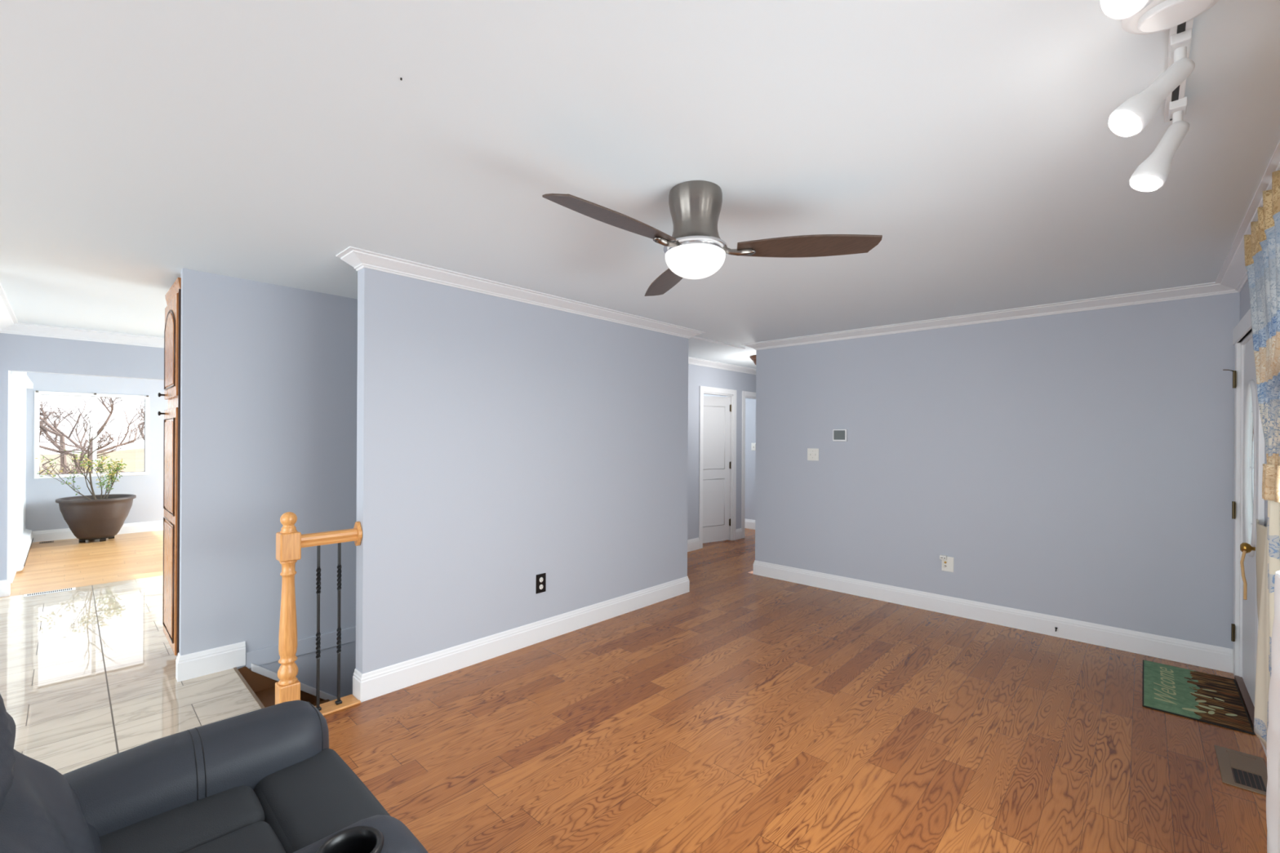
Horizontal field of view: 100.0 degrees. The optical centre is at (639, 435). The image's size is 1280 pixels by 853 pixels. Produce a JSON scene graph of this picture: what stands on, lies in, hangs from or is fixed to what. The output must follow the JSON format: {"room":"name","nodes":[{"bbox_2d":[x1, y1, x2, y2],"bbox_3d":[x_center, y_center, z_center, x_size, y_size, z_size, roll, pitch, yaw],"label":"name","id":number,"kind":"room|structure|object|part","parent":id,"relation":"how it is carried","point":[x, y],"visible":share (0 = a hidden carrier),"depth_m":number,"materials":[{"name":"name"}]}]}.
{"room":"living room","nodes":[
{"label":"living room","id":0,"kind":"room"},
{"bbox_2d":[8,370,26,579],"bbox_3d":[-7.009,0.205,5.977,3.400,2.440,0.115,0,0,43],"label":"wall","id":1,"kind":"structure","parent":0,"point":[17,393],"depth_m":5.80,"materials":[{"name":"white paint"}]},
{"bbox_2d":[10,371,33,388],"bbox_3d":[-6.903,-0.627,6.012,2.300,0.065,0.075,0,0,43],"label":"blind headrail","id":2,"kind":"object","parent":1,"relation":"attached to","point":[21,377],"visible":0.8,"depth_m":5.70,"materials":[{"name":"white"}]},
{"bbox_2d":[13,528,33,571],"bbox_3d":[-7.244,1.314,6.320,2.203,0.180,0.071,0,0,43],"label":"baseboard heater","id":3,"kind":"object","parent":1,"relation":"attached to","point":[21,553],"visible":0.98,"depth_m":5.95,"materials":[{"name":"white metal"}]},
{"bbox_2d":[0,530,163,598],"bbox_3d":[-5.738,1.492,7.235,3.540,0.120,3.700,0,0,43],"label":"floor","id":4,"kind":"structure","parent":0,"point":[60,564],"depth_m":6.06,"materials":[{"name":"beige wood"}]},
{"bbox_2d":[39,540,53,543],"bbox_3d":[-7.910,1.417,7.157,0.120,0.006,0.130,0,0,43],"label":"floor vent","id":5,"kind":"object","parent":4,"relation":"in","point":[53,540],"visible":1,"depth_m":7.13,"materials":[{"name":"brown"}]},
{"bbox_2d":[55,493,136,542],"bbox_3d":[-7.372,1.127,7.290,0.770,0.592,0.770,0,0,43],"label":"plant pot","id":6,"kind":"object","parent":4,"relation":"on","point":[87,519],"visible":0.98,"depth_m":7.10,"materials":[{"name":"ceramic"}]},
{"bbox_2d":[34,413,126,499],"bbox_3d":[-7.417,0.278,7.147,0.457,1.206,0.872,0,0,43],"label":"potted shrub","id":7,"kind":"object","parent":6,"relation":"on","point":[112,473],"visible":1,"depth_m":7.24,"materials":[{"name":"green plant"}]},
{"bbox_2d":[0,333,164,580],"bbox_3d":[-4.482,0.219,6.111,0.100,2.440,3.630,0,0,43],"label":"wall","id":8,"kind":"structure","parent":0,"point":[18,353],"depth_m":4.99,"materials":[{"name":"grey paint"}]},
{"bbox_2d":[0,283,164,347],"bbox_3d":[-3.565,-0.949,5.255,2.400,0.095,3.630,0,0,43],"label":"trim","id":9,"kind":"structure","parent":8,"relation":"attached to","point":[9,324],"depth_m":5.00,"materials":[{"name":"white wood"}]},
{"bbox_2d":[25,372,167,531],"bbox_3d":[-6.984,0.205,8.413,0.100,2.440,3.700,0,0,43],"label":"wall","id":10,"kind":"structure","parent":0,"point":[42,512],"depth_m":7.60,"materials":[{"name":"grey paint"}]},
{"bbox_2d":[9,520,163,583],"bbox_3d":[-5.894,1.358,7.462,2.800,0.147,3.585,0,0,43],"label":"baseboard","id":11,"kind":"structure","parent":10,"relation":"attached to","point":[135,527],"depth_m":7.38,"materials":[{"name":"white wood"}]},
{"bbox_2d":[34,391,149,479],"bbox_3d":[-7.715,-0.012,7.595,0.115,1.177,1.135,0,0,43],"label":"window","id":12,"kind":"structure","parent":10,"relation":"in","point":[37,393],"depth_m":7.59,"materials":[{"name":"white"}]},
{"bbox_2d":[0,575,261,774],"bbox_3d":[-3.820,1.502,3.581,4.260,0.120,6.400,0,0,43],"label":"floor tile","id":13,"kind":"structure","parent":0,"point":[87,673],"depth_m":3.18,"materials":[{"name":"grey tile"}]},
{"bbox_2d":[23,587,75,597],"bbox_3d":[-5.400,1.431,4.915,0.100,0.006,0.320,0,0,43],"label":"floor vent","id":14,"kind":"object","parent":13,"relation":"in","point":[69,588],"visible":1,"depth_m":4.90,"materials":[{"name":"white metal"}]},
{"bbox_2d":[157,277,181,657],"bbox_3d":[-2.812,0.247,3.641,0.637,2.400,0.641,0,0,43],"label":"pantry cabinet","id":15,"kind":"object","parent":13,"relation":"on","point":[171,446],"visible":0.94,"depth_m":3.32,"materials":[{"name":"brown wood"}]},
{"bbox_3d":[-3.014,0.189,3.434,0.399,0.559,0.006,0,0,43],"label":"raised panel","id":16,"kind":"part","parent":15,"relation":"part of","materials":[{"name":"brown wood"}]},
{"bbox_3d":[-3.018,0.904,3.434,0.399,0.672,0.006,0,0,43],"label":"raised panel","id":17,"kind":"part","parent":15,"relation":"part of","materials":[{"name":"brown wood"}]},
{"bbox_3d":[-3.016,0.904,3.436,0.484,0.721,0.012,0,0,43],"label":"panel moulding","id":18,"kind":"part","parent":15,"relation":"part of","materials":[{"name":"brown wood"}]},
{"bbox_3d":[-3.013,0.189,3.436,0.483,0.602,0.012,0,0,43],"label":"panel moulding","id":19,"kind":"part","parent":15,"relation":"part of","materials":[{"name":"brown wood"}]},
{"bbox_3d":[-3.010,-0.554,3.434,0.399,0.461,0.006,0,0,43],"label":"raised panel","id":20,"kind":"part","parent":15,"relation":"part of","materials":[{"name":"brown wood"}]},
{"bbox_3d":[-3.009,-0.554,3.436,0.485,0.499,0.012,0,0,43],"label":"panel moulding","id":21,"kind":"part","parent":15,"relation":"part of","materials":[{"name":"brown wood"}]},
{"bbox_3d":[-3.007,0.577,3.444,0.585,1.500,0.019,0,0,43],"label":"door","id":22,"kind":"part","parent":15,"relation":"part of","materials":[{"name":"brown wood"}]},
{"bbox_3d":[-3.002,-0.553,3.444,0.585,0.620,0.019,0,0,43],"label":"door","id":23,"kind":"part","parent":15,"relation":"part of","materials":[{"name":"brown wood"}]},
{"bbox_3d":[-2.998,-0.918,3.445,0.625,0.070,0.016,0,0,43],"label":"cornice","id":24,"kind":"part","parent":15,"relation":"part of","materials":[{"name":"brown wood"}]},
{"bbox_2d":[233,666,264,708],"bbox_3d":[-2.153,1.459,2.996,1.030,0.024,0.014,0,0,43],"label":"trim","id":25,"kind":"structure","parent":13,"relation":"attached to","point":[235,668],"depth_m":3.07,"materials":[{"name":"brown"}]},
{"bbox_2d":[178,268,357,697],"bbox_3d":[-1.189,1.536,4.855,0.070,5.040,4.541,0,0,43],"label":"wall","id":26,"kind":"structure","parent":0,"point":[268,372],"depth_m":3.47,"materials":[{"name":"grey paint"}]},
{"bbox_2d":[175,641,245,682],"bbox_3d":[-2.636,1.375,3.303,0.085,0.147,0.327,0,0,43],"label":"baseboard","id":27,"kind":"structure","parent":26,"relation":"attached to","point":[188,666],"depth_m":3.27,"materials":[{"name":"white wood"}]},
{"bbox_2d":[237,666,324,703],"bbox_3d":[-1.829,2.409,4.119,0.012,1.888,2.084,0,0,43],"label":"stair","id":28,"kind":"structure","parent":26,"relation":"attached to","point":[257,682],"depth_m":3.45,"materials":[{"name":"brown wood"}]},
{"bbox_2d":[250,662,337,701],"bbox_3d":[-1.796,2.263,4.146,0.022,1.627,2.000,0,0,43],"label":"trim","id":29,"kind":"structure","parent":26,"relation":"attached to","point":[260,670],"depth_m":3.52,"materials":[{"name":"white wood"}]},
{"bbox_2d":[244,626,355,668],"bbox_3d":[-1.435,1.432,4.533,0.011,0.105,3.108,0,0,43],"label":"trim","id":30,"kind":"structure","parent":26,"relation":"attached to","point":[263,656],"depth_m":3.64,"materials":[{"name":"grey paint"}]},
{"bbox_2d":[355,267,688,674],"bbox_3d":[-0.572,0.299,4.029,0.102,2.560,2.873,0,0,43],"label":"wall","id":31,"kind":"structure","parent":0,"point":[502,443],"depth_m":3.57,"materials":[{"name":"grey paint"}]},
{"bbox_2d":[335,246,705,338],"bbox_3d":[-0.524,-0.949,3.990,0.214,0.062,3.097,0,0,43],"label":"trim","id":32,"kind":"structure","parent":31,"relation":"attached to","point":[359,259],"depth_m":3.47,"materials":[{"name":"white wood"}]},
{"bbox_2d":[352,576,689,702],"bbox_3d":[-0.572,1.386,4.023,0.117,0.147,2.903,0,0,43],"label":"baseboard","id":33,"kind":"structure","parent":31,"relation":"attached to","point":[378,682],"depth_m":3.55,"materials":[{"name":"white wood"}]},
{"bbox_2d":[535,573,546,593],"bbox_3d":[-0.702,1.047,3.812,0.011,0.133,0.084,0,0,43],"label":"wall outlet","id":34,"kind":"object","parent":31,"relation":"attached to","point":[540,578],"visible":1,"depth_m":3.81,"materials":[{"name":"black plastic"}]},
{"bbox_2d":[742,139,1279,350],"bbox_3d":[-0.222,-0.948,1.722,3.549,0.062,8.600,0,0,43],"label":"trim","id":35,"kind":"structure","parent":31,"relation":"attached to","point":[1233,276],"depth_m":3.73,"materials":[{"name":"white wood"}]},
{"bbox_2d":[0,0,1279,368],"bbox_3d":[-1.988,-1.038,5.509,11.550,0.100,11.900,0,0,43],"label":"ceiling","id":36,"kind":"structure","parent":0,"point":[143,142],"depth_m":1.81,"materials":[{"name":"white paint"}]},
{"bbox_2d":[542,180,882,296],"bbox_3d":[0.135,-0.805,2.055,1.185,0.341,1.145,0,0,43],"label":"ceiling fan","id":37,"kind":"object","parent":36,"relation":"hanging from","point":[695,250],"visible":1,"depth_m":2.07,"materials":[{"name":"brown wood"}]},
{"bbox_3d":[-0.085,-0.744,1.846,0.147,0.038,0.539,0,0,43],"label":"blade","id":38,"kind":"part","parent":37,"relation":"part of","materials":[{"name":"brown wood"}]},
{"bbox_3d":[0.129,-0.743,2.578,0.147,0.038,0.539,0,0,-12],"label":"blade","id":39,"kind":"part","parent":37,"relation":"part of","materials":[{"name":"brown wood"}]},
{"bbox_3d":[0.101,-0.739,2.034,0.033,0.042,0.139,0,0,43],"label":"blade arm","id":40,"kind":"part","parent":37,"relation":"part of","materials":[{"name":"silver metal"}]},
{"bbox_3d":[0.221,-0.683,2.153,0.241,0.098,0.241,0,0,43],"label":"lamp shade","id":41,"kind":"part","parent":37,"relation":"part of","materials":[{"name":"white glass"}]},
{"bbox_3d":[0.389,-0.737,2.130,0.139,0.042,0.033,0,0,5],"label":"blade arm","id":42,"kind":"part","parent":37,"relation":"part of","materials":[{"name":"silver metal"}]},
{"bbox_3d":[0.652,-0.740,2.098,0.539,0.038,0.147,0,0,7],"label":"blade","id":43,"kind":"part","parent":37,"relation":"part of","materials":[{"name":"brown wood"}]},
{"bbox_2d":[749,355,755,364],"bbox_3d":[1.492,-0.892,6.534,0.310,0.154,0.310,0,0,43],"label":"hall ceiling light","id":44,"kind":"object","parent":36,"relation":"attached to","point":[753,357],"visible":0.16,"depth_m":6.49,"materials":[{"name":"brown metal"}]},
{"bbox_2d":[1099,0,1219,191],"bbox_3d":[1.165,-0.843,1.188,0.202,0.258,1.220,0,0,43],"label":"track light","id":45,"kind":"object","parent":36,"relation":"attached to","point":[1131,117],"visible":1,"depth_m":1.28,"materials":[{"name":"white metal"}]},
{"bbox_3d":[0.849,-0.775,0.941,0.048,0.062,0.072,0,0,-7],"label":"bulb","id":46,"kind":"part","parent":45,"relation":"part of","materials":[{"name":"white glass"}]},
{"bbox_3d":[1.189,-0.766,1.318,0.060,0.056,0.069,0,0,43],"label":"bulb","id":47,"kind":"part","parent":45,"relation":"part of","materials":[{"name":"white glass"}]},
{"bbox_3d":[1.467,-0.732,1.557,0.067,0.041,0.070,0,0,43],"label":"bulb","id":48,"kind":"part","parent":45,"relation":"part of","materials":[{"name":"white glass"}]},
{"bbox_3d":[1.539,-0.899,1.536,0.022,0.050,0.022,0,0,43],"label":"stem","id":49,"kind":"part","parent":45,"relation":"part of","materials":[{"name":"white metal"}]},
{"bbox_3d":[1.294,-0.901,1.286,0.022,0.050,0.022,0,0,43],"label":"stem","id":50,"kind":"part","parent":45,"relation":"part of","materials":[{"name":"white metal"}]},
{"bbox_2d":[690,336,745,349],"bbox_3d":[0.770,-0.965,5.515,0.027,0.016,1.106,0,0,43],"label":"trim","id":51,"kind":"structure","parent":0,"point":[694,337],"depth_m":5.54,"materials":[{"name":"white wood"}]},
{"bbox_2d":[687,364,755,539],"bbox_3d":[1.482,0.250,7.800,0.100,2.440,3.600,0,0,43],"label":"wall","id":52,"kind":"structure","parent":0,"point":[698,375],"depth_m":6.96,"materials":[{"name":"grey paint"}]},
{"bbox_2d":[687,537,699,551],"bbox_3d":[0.525,1.392,6.704,0.015,0.147,0.700,0,0,43],"label":"baseboard","id":53,"kind":"structure","parent":52,"relation":"attached to","point":[693,544],"depth_m":6.86,"materials":[{"name":"white wood"}]},
{"bbox_2d":[702,395,731,542],"bbox_3d":[0.992,0.456,7.369,0.679,2.000,0.050,0,0,-33],"label":"door","id":54,"kind":"structure","parent":52,"relation":"in","point":[717,464],"depth_m":7.40,"materials":[{"name":"white wood"}]},
{"bbox_3d":[0.986,0.416,7.352,0.471,1.646,0.014,0,0,-33],"label":"panel moulding","id":55,"kind":"part","parent":54,"relation":"part of","materials":[{"name":"white wood"}]},
{"bbox_2d":[698,386,736,548],"bbox_3d":[1.025,0.410,7.302,0.118,2.115,0.850,0,0,43],"label":"trim","id":56,"kind":"structure","parent":52,"relation":"attached to","point":[703,389],"depth_m":7.52,"materials":[{"name":"white wood"}]},
{"bbox_2d":[688,356,755,374],"bbox_3d":[1.531,-0.938,7.691,0.112,0.062,3.500,0,0,43],"label":"trim","id":57,"kind":"structure","parent":52,"relation":"attached to","point":[693,361],"depth_m":7.22,"materials":[{"name":"white wood"}]},
{"bbox_2d":[735,528,742,539],"bbox_3d":[1.403,1.397,7.638,0.015,0.147,0.155,0,0,43],"label":"baseboard","id":58,"kind":"structure","parent":52,"relation":"attached to","point":[738,531],"depth_m":7.64,"materials":[{"name":"white wood"}]},
{"bbox_2d":[741,391,755,537],"bbox_3d":[1.713,0.414,8.034,0.118,2.115,0.840,0,0,43],"label":"trim","id":59,"kind":"structure","parent":52,"relation":"attached to","point":[745,394],"depth_m":7.71,"materials":[{"name":"white wood"}]},
{"bbox_2d":[703,394,755,519],"bbox_3d":[0.979,0.248,9.302,2.690,2.440,0.100,0,0,43],"label":"wall","id":60,"kind":"structure","parent":0,"point":[750,404],"depth_m":8.51,"materials":[{"name":"grey paint"}]},
{"bbox_2d":[744,519,755,529],"bbox_3d":[0.966,1.394,9.229,2.580,0.147,0.015,0,0,43],"label":"baseboard","id":61,"kind":"structure","parent":60,"relation":"attached to","point":[748,523],"depth_m":8.49,"materials":[{"name":"white wood"}]},
{"bbox_2d":[751,443,755,450],"bbox_3d":[1.786,0.172,8.463,0.075,0.120,0.018,0,0,43],"label":"light switch","id":62,"kind":"object","parent":60,"relation":"attached to","point":[753,445],"visible":1,"depth_m":8.46,"materials":[{"name":"white plastic"}]},
{"bbox_2d":[323,528,1266,852],"bbox_3d":[-0.964,1.517,3.780,7.430,0.120,10.600,0,0,43],"label":"floor","id":63,"kind":"structure","parent":0,"point":[740,711],"depth_m":2.57,"materials":[{"name":"brown wood"}]},
{"bbox_2d":[0,693,428,852],"bbox_3d":[-1.108,0.900,1.083,1.015,1.077,1.149,0,0,43],"label":"sofa","id":64,"kind":"object","parent":63,"relation":"on","point":[268,780],"visible":1,"depth_m":1.34,"materials":[{"name":"leather"}]},
{"bbox_2d":[0,693,16,810],"bbox_3d":[-1.317,0.545,0.865,0.770,0.370,0.411,0,0,43],"label":"cushion","id":65,"kind":"object","parent":64,"relation":"on","point":[7,725],"depth_m":0.99,"materials":[{"name":"leather"}]},
{"bbox_2d":[0,748,101,852],"bbox_3d":[-1.234,0.831,0.955,0.760,0.410,0.403,0,0,43],"label":"cushion","id":66,"kind":"object","parent":64,"relation":"on","point":[42,810],"depth_m":1.09,"materials":[{"name":"leather"}]},
{"bbox_2d":[99,785,265,852],"bbox_3d":[-1.199,1.038,1.280,0.252,0.181,0.496,0,0,43],"label":"seat cushion","id":67,"kind":"object","parent":64,"relation":"on","point":[187,824],"depth_m":1.32,"materials":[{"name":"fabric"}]},
{"bbox_3d":[-1.346,1.133,1.385,0.255,0.609,0.969,0,0,43],"label":"arm","id":68,"kind":"part","parent":64,"relation":"part of","materials":[{"name":"leather"}]},
{"bbox_2d":[184,821,286,852],"bbox_3d":[-0.993,1.039,1.087,0.352,0.181,0.496,0,0,43],"label":"seat cushion","id":69,"kind":"object","parent":64,"relation":"on","point":[232,837],"depth_m":1.28,"materials":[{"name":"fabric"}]},
{"bbox_2d":[253,748,390,852],"bbox_3d":[-0.830,1.041,1.412,0.609,0.179,0.244,0,0,43],"label":"cushion","id":70,"kind":"object","parent":64,"relation":"on","point":[300,800],"depth_m":1.41,"materials":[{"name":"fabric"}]},
{"bbox_3d":[-0.813,1.141,0.872,0.294,0.595,0.945,0,0,43],"label":"arm","id":71,"kind":"part","parent":64,"relation":"part of","materials":[{"name":"leather"}]},
{"bbox_2d":[1142,659,1255,735],"bbox_3d":[3.172,1.475,3.091,0.407,0.010,0.830,0,0,43],"label":"doormat","id":72,"kind":"object","parent":63,"relation":"on","point":[1214,700],"visible":1,"depth_m":3.03,"materials":[{"name":"green rubber"}]},
{"bbox_2d":[1213,745,1267,795],"bbox_3d":[2.663,1.473,2.368,0.154,0.008,0.380,0,0,43],"label":"floor vent","id":73,"kind":"object","parent":63,"relation":"in","point":[1237,769],"visible":0.91,"depth_m":2.36,"materials":[{"name":"brown"}]},
{"bbox_2d":[1231,768,1263,791],"bbox_3d":[2.603,1.471,2.302,0.078,0.001,0.140,0,0,43],"label":"grille","id":74,"kind":"object","parent":73,"relation":"attached to","point":[1242,777],"depth_m":2.30,"materials":[{"name":"brown metal"}]},
{"bbox_2d":[755,292,1239,648],"bbox_3d":[2.558,0.256,4.519,3.557,2.440,0.100,0,0,43],"label":"wall","id":75,"kind":"structure","parent":0,"point":[1074,465],"depth_m":4.08,"materials":[{"name":"grey paint"}]},
{"bbox_2d":[807,448,818,461],"bbox_3d":[1.691,0.183,5.253,0.116,0.119,0.018,0,0,43],"label":"light switch","id":76,"kind":"object","parent":75,"relation":"attached to","point":[812,453],"visible":1,"depth_m":5.25,"materials":[{"name":"white plastic"}]},
{"bbox_2d":[832,429,847,441],"bbox_3d":[1.886,-0.005,5.066,0.132,0.115,0.026,0,0,43],"label":"thermostat","id":77,"kind":"object","parent":75,"relation":"attached to","point":[838,435],"visible":1,"depth_m":5.05,"materials":[{"name":"white plastic"}]},
{"bbox_2d":[939,555,953,572],"bbox_3d":[2.537,1.058,4.443,0.098,0.132,0.034,0,0,43],"label":"cable plate","id":78,"kind":"object","parent":75,"relation":"attached to","point":[947,562],"visible":1,"depth_m":4.44,"materials":[{"name":"white plastic"}]},
{"bbox_2d":[753,560,1233,673],"bbox_3d":[2.595,1.403,4.676,3.434,0.147,0.419,0,0,43],"label":"baseboard","id":79,"kind":"structure","parent":75,"relation":"attached to","point":[1206,655],"depth_m":4.09,"materials":[{"name":"white wood"}]},
{"bbox_2d":[1240,280,1267,526],"bbox_3d":[0.978,0.248,0.312,0.140,2.440,8.196,0,0,43],"label":"wall","id":80,"kind":"structure","parent":0,"point":[1245,306],"depth_m":3.13,"materials":[{"name":"grey paint"}]},
{"bbox_2d":[1222,337,1256,728],"bbox_3d":[3.395,0.466,2.979,0.169,2.030,0.815,0,0,43],"label":"door","id":81,"kind":"structure","parent":80,"relation":"in","point":[1246,684],"depth_m":3.07,"materials":[{"name":"white wood"}]},
{"bbox_3d":[3.141,0.579,2.761,0.072,0.056,0.056,0,0,43],"label":"knob","id":82,"kind":"part","parent":81,"relation":"part of","materials":[{"name":"gold metal"}]},
{"bbox_3d":[3.386,0.181,2.971,0.026,0.982,0.442,0,0,43],"label":"glass moulding","id":83,"kind":"part","parent":81,"relation":"part of","materials":[{"name":"white"}]},
{"bbox_3d":[3.402,0.181,2.957,0.006,0.940,0.400,0,0,43],"label":"glass","id":84,"kind":"part","parent":81,"relation":"part of","materials":[{"name":"white"}]},
{"bbox_2d":[1232,308,1252,345],"bbox_3d":[3.373,-0.620,2.981,0.030,0.100,1.020,0,0,43],"label":"trim","id":85,"kind":"structure","parent":80,"relation":"attached to","point":[1243,326],"depth_m":3.03,"materials":[{"name":"white wood"}]},
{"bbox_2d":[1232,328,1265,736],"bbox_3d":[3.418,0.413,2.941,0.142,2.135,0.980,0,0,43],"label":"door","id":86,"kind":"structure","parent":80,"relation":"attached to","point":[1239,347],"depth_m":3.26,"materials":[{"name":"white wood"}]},
{"bbox_2d":[1240,519,1266,625],"bbox_3d":[2.729,0.867,2.363,0.061,0.920,0.788,0,0,43],"label":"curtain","id":87,"kind":"object","parent":80,"relation":"hanging from","point":[1260,530],"visible":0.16,"depth_m":2.48,"materials":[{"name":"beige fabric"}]},
{"bbox_3d":[2.911,0.668,2.586,0.018,0.225,0.111,0,0,43],"label":"trim cord","id":88,"kind":"part","parent":87,"relation":"part of","materials":[{"name":"brown fabric"}]},
{"bbox_3d":[2.745,0.867,2.348,0.019,0.920,0.788,0,0,43],"label":"panel","id":89,"kind":"part","parent":87,"relation":"part of","materials":[{"name":"beige fabric"}]},
{"bbox_2d":[1244,170,1279,748],"bbox_3d":[1.657,0.138,1.259,0.082,2.128,3.506,0,0,43],"label":"window curtain","id":90,"kind":"object","parent":80,"relation":"hanging from","point":[1262,246],"visible":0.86,"depth_m":1.99,"materials":[{"name":"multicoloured fabric"}]},
{"bbox_3d":[1.697,-0.407,1.300,0.058,1.038,3.397,0,0,43],"label":"panel","id":91,"kind":"part","parent":90,"relation":"part of","materials":[{"name":"multicoloured fabric"}]},
{"bbox_3d":[2.266,0.709,1.916,0.053,0.991,0.755,0,0,43],"label":"panel","id":92,"kind":"part","parent":90,"relation":"part of","materials":[{"name":"white fabric"}]},
{"bbox_2d":[1266,570,1279,852],"bbox_3d":[1.819,0.912,1.499,0.025,1.001,0.885,0,0,43],"label":"sheer curtain","id":93,"kind":"object","parent":90,"relation":"hanging from","point":[1273,748],"visible":1,"depth_m":1.67,"materials":[{"name":"white fabric"}]},
{"bbox_2d":[1259,739,1266,757],"bbox_3d":[0.581,1.392,0.009,0.015,0.147,7.220,0,0,43],"label":"baseboard","id":94,"kind":"structure","parent":80,"relation":"attached to","point":[1263,745],"depth_m":2.52,"materials":[{"name":"white"}]},
{"bbox_3d":[-0.757,2.818,3.851,0.095,2.480,3.167,0,0,43],"label":"wall","id":95,"kind":"structure","parent":0,"visible":0},
{"bbox_2d":[315,693,360,715],"bbox_3d":[-1.696,1.508,2.827,0.138,0.132,0.378,0,0,43],"label":"trim","id":96,"kind":"structure","parent":95,"relation":"on","point":[327,708],"depth_m":2.89,"materials":[{"name":"brown wood"}]},
{"bbox_2d":[275,511,301,704],"bbox_3d":[-1.789,0.917,2.730,0.092,1.060,0.092,0,0,43],"label":"newel post","id":97,"kind":"object","parent":96,"relation":"on","point":[288,540],"visible":0.98,"depth_m":2.70,"materials":[{"name":"brown wood"}]},
{"bbox_2d":[301,521,362,547],"bbox_3d":[-1.655,0.541,2.871,0.088,0.135,0.294,0,0,43],"label":"handrail","id":98,"kind":"object","parent":97,"relation":"attached to","point":[355,535],"visible":0.98,"depth_m":2.86,"materials":[{"name":"brown wood"}]},
{"bbox_3d":[-1.662,0.542,2.863,0.062,0.064,0.273,0,0,43],"label":"rail","id":99,"kind":"part","parent":98,"relation":"part of","materials":[{"name":"brown wood"}]},
{"bbox_2d":[315,545,321,711],"bbox_3d":[-1.696,1.010,2.830,0.028,0.876,0.028,0,0,43],"label":"baluster","id":100,"kind":"object","parent":96,"relation":"on","point":[318,569],"visible":0.96,"depth_m":2.83,"materials":[{"name":"black metal"}]},
{"bbox_2d":[334,542,342,705],"bbox_3d":[-1.628,1.010,2.903,0.028,0.876,0.028,0,0,43],"label":"baluster","id":101,"kind":"object","parent":96,"relation":"on","point":[339,700],"visible":1,"depth_m":2.90,"materials":[{"name":"black metal"}]},
{"bbox_3d":[-4.855,0.217,3.888,2.400,2.440,0.120,0,0,43],"label":"wall","id":102,"kind":"structure","parent":0,"visible":0},
{"bbox_2d":[0,577,10,597],"bbox_3d":[-4.832,1.363,3.993,2.500,0.147,0.073,0,0,43],"label":"baseboard","id":103,"kind":"structure","parent":102,"relation":"attached to","point":[5,585],"depth_m":4.78,"materials":[{"name":"white wood"}]},
{"label":"outside","id":104,"kind":"structure","parent":0,"visible":0},
{"bbox_2d":[39,448,144,475],"bbox_3d":[-21.377,1.419,22.821,40.000,3.560,44.000,0,0,43],"label":"ground","id":105,"kind":"structure","parent":104,"point":[134,459],"depth_m":31.17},
{"bbox_2d":[39,395,80,471],"bbox_3d":[-25.842,-0.419,23.300,2.064,4.724,2.843,0,0,24],"label":"bare tree","id":106,"kind":"object","parent":105,"relation":"on","point":[51,428],"visible":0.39,"depth_m":23.25,"materials":[{"name":"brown plant"}]},
{"bbox_2d":[39,447,116,475],"bbox_3d":[-13.298,1.820,11.352,2.173,3.165,4.372,0,0,38],"label":"bare tree","id":107,"kind":"object","parent":105,"relation":"on","point":[44,467],"visible":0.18,"depth_m":11.85,"materials":[{"name":"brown plant"}]},
{"bbox_2d":[39,396,144,474],"bbox_3d":[-16.486,0.796,16.246,2.600,5.006,3.393,0,0,16],"label":"bare tree","id":108,"kind":"object","parent":105,"relation":"on","point":[84,447],"visible":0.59,"depth_m":15.92,"materials":[{"name":"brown plant"}]},
{"bbox_2d":[128,399,144,440],"bbox_3d":[-20.799,0.042,23.754,2.816,4.445,2.944,0,0,18],"label":"bare tree","id":109,"kind":"object","parent":105,"relation":"on","point":[140,429],"visible":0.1,"depth_m":23.07,"materials":[{"name":"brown plant"}]},
{"bbox_3d":[-1.100,4.107,4.169,1.020,0.100,3.160,0,0,43],"label":"floor","id":110,"kind":"structure","parent":0,"visible":0},
{"bbox_2d":[254,687,329,707],"bbox_3d":[-1.595,2.309,3.696,0.908,1.330,1.775,0,0,43],"label":"staircase","id":111,"kind":"structure","parent":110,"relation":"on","point":[267,697],"depth_m":3.38,"materials":[{"name":"brown wood"}]}
]}

